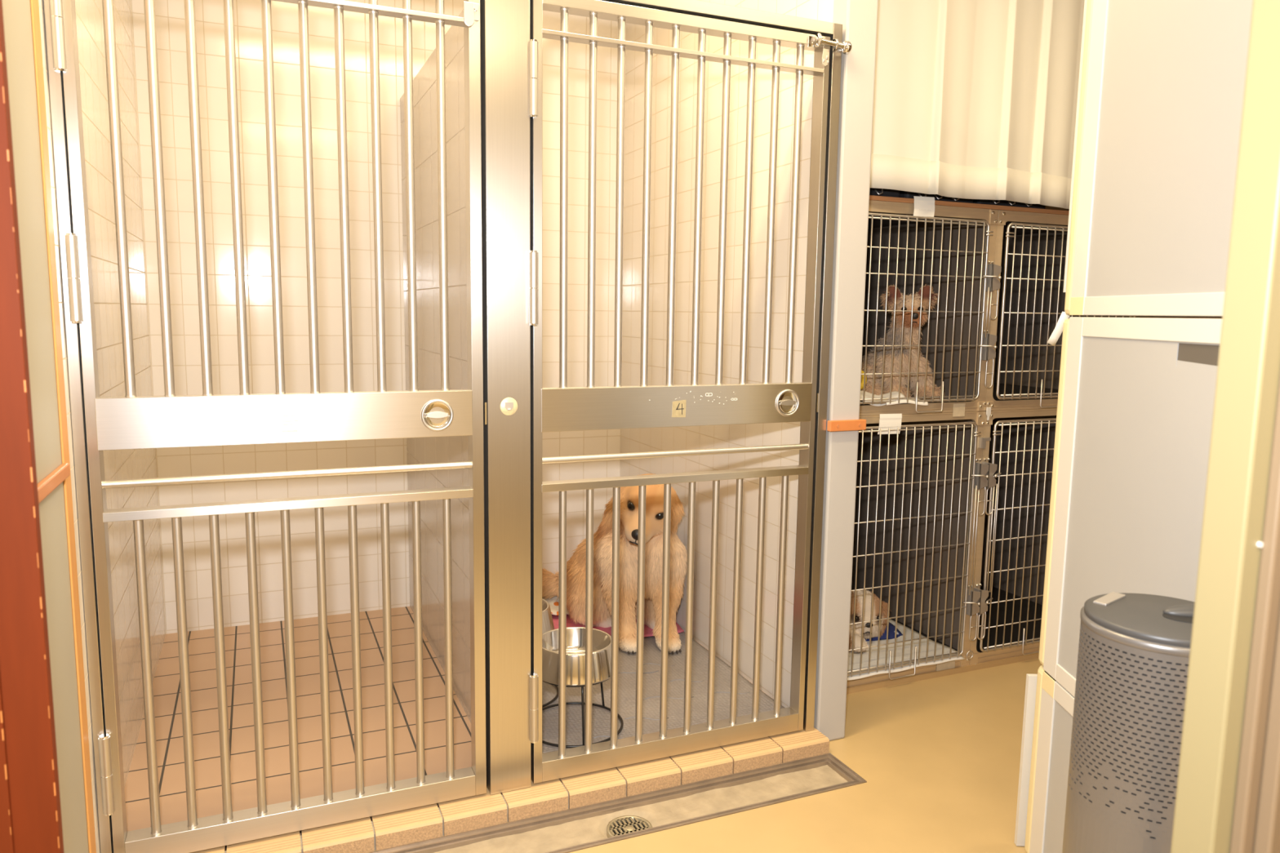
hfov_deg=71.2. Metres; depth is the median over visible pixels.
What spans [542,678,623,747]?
stand
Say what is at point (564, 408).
gate
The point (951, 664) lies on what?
tape patch
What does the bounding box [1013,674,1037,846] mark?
board
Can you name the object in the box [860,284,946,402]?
terrier
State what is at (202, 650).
floor
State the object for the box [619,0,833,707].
wall
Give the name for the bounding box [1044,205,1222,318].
wall
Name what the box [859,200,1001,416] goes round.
cage
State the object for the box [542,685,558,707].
stand
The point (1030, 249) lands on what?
cage
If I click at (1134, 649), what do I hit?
air purifier
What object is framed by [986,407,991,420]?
hook
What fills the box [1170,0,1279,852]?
trim
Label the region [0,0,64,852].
door frame
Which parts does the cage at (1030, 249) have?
corner plate, corner plate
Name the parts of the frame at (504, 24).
strike plate, post, hook plate, head rail, strike plate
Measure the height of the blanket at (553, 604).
0.035 m
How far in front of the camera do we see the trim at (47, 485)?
1.48 m
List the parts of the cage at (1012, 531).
corner plate, latch plate, corner plate, latch plate, latch rod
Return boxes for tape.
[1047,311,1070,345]
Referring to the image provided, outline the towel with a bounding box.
[551,614,684,637]
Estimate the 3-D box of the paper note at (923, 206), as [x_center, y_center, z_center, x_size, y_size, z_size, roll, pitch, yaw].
[0.860,-0.665,2.703,0.082,0.060,0.007,-2,8,-23]
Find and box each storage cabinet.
[1024,665,1074,852]
[1038,316,1222,697]
[1062,0,1253,317]
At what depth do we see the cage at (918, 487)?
3.08 m
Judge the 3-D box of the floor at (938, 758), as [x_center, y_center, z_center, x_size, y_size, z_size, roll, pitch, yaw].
[0.432,1.030,1.559,4.600,0.045,4.900,-2,8,-23]
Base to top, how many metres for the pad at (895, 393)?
0.042 m
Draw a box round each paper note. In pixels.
[877,413,902,434]
[913,195,934,217]
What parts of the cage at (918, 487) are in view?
corner plate, latch plate, latch rod, latch plate, corner plate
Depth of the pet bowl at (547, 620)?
2.61 m
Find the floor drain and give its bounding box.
[368,752,866,852]
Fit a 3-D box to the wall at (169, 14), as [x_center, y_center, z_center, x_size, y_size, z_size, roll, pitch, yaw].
[-0.874,-0.504,3.367,1.927,2.500,0.080,-2,8,-23]
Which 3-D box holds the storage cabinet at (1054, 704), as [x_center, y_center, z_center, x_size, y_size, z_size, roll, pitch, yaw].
[1.107,0.793,1.572,0.501,0.439,0.852,1,7,0]
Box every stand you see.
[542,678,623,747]
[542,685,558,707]
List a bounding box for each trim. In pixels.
[30,0,96,852]
[37,462,70,503]
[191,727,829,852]
[826,419,866,431]
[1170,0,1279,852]
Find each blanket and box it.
[542,595,568,615]
[865,622,902,641]
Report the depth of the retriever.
3.06 m
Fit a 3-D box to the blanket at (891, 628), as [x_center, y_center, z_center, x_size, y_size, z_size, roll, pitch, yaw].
[0.726,0.704,3.184,0.362,0.073,0.240,-2,8,-23]
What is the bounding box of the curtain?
[870,0,1084,208]
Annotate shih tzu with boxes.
[848,589,892,653]
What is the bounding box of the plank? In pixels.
[869,195,1069,214]
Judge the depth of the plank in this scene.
2.80 m
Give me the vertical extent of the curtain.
0.919 m
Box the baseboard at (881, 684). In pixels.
[846,653,1039,694]
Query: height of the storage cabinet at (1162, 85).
0.788 m
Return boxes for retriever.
[542,473,687,654]
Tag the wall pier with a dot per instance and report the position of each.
(858, 19)
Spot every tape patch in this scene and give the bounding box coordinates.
[936,660,955,671]
[952,403,964,417]
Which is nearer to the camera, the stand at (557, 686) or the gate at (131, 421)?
the gate at (131, 421)
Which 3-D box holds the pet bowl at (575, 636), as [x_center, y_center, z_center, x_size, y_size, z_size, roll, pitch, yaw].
[-0.178,0.625,2.453,0.240,0.081,0.240,-2,8,-23]
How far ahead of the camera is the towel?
3.23 m
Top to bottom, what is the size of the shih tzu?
0.192 m
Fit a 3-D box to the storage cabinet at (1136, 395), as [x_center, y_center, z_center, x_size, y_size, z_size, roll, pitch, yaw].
[1.116,0.200,1.496,0.500,0.750,0.852,1,7,0]
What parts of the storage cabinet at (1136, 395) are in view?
drawer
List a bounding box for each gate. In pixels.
[48,0,486,852]
[528,0,852,783]
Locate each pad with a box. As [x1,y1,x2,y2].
[847,618,964,680]
[860,390,906,406]
[886,399,928,405]
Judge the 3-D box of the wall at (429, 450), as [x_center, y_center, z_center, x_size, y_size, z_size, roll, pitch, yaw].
[-0.600,-0.161,2.742,0.030,1.902,1.360,-2,8,-23]
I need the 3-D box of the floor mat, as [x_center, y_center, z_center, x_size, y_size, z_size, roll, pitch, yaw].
[-0.130,0.783,2.863,0.808,0.011,1.050,-2,8,-23]
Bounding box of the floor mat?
[542,631,784,753]
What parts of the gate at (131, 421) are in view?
lock panel, cross rod, rail, rail, rail, ring pull, pull dish, latch plate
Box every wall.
[2,0,165,852]
[130,0,620,634]
[400,8,471,723]
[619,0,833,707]
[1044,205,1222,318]
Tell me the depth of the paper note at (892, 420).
2.75 m
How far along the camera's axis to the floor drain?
2.17 m
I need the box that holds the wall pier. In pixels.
[813,0,878,740]
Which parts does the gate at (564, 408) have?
rail, rail, cross rod, lock panel, rail, rail, ring pull, pull dish, bolt plate, bolt knob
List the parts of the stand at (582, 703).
leg, leg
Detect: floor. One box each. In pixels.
[124,606,765,850]
[374,658,1042,852]
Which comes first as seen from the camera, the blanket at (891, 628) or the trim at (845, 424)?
the trim at (845, 424)
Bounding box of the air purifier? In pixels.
[1062,591,1195,852]
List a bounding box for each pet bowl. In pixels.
[542,599,554,634]
[542,626,618,685]
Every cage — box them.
[846,411,991,687]
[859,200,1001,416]
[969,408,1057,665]
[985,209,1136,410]
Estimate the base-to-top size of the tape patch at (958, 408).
0.042 m
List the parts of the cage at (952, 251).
corner plate, latch rod, latch plate, latch plate, corner plate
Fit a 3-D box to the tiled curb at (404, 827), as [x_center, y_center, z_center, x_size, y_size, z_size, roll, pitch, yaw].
[-0.300,0.899,2.158,1.729,0.043,0.120,-2,8,-23]
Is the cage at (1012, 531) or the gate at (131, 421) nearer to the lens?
the gate at (131, 421)
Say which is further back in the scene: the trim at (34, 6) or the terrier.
the terrier
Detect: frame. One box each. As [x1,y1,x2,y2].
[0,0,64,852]
[43,0,842,852]
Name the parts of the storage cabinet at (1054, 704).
drawer, panel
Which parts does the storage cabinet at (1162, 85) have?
plastic strip, drawer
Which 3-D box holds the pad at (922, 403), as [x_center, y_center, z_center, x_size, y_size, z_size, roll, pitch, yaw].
[0.817,-0.076,2.794,0.160,0.020,0.062,-2,8,-23]
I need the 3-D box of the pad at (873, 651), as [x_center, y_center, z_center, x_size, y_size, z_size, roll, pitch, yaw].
[0.719,0.754,3.087,0.598,0.019,0.474,-2,8,-23]
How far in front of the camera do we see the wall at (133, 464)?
1.99 m
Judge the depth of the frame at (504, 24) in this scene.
2.03 m

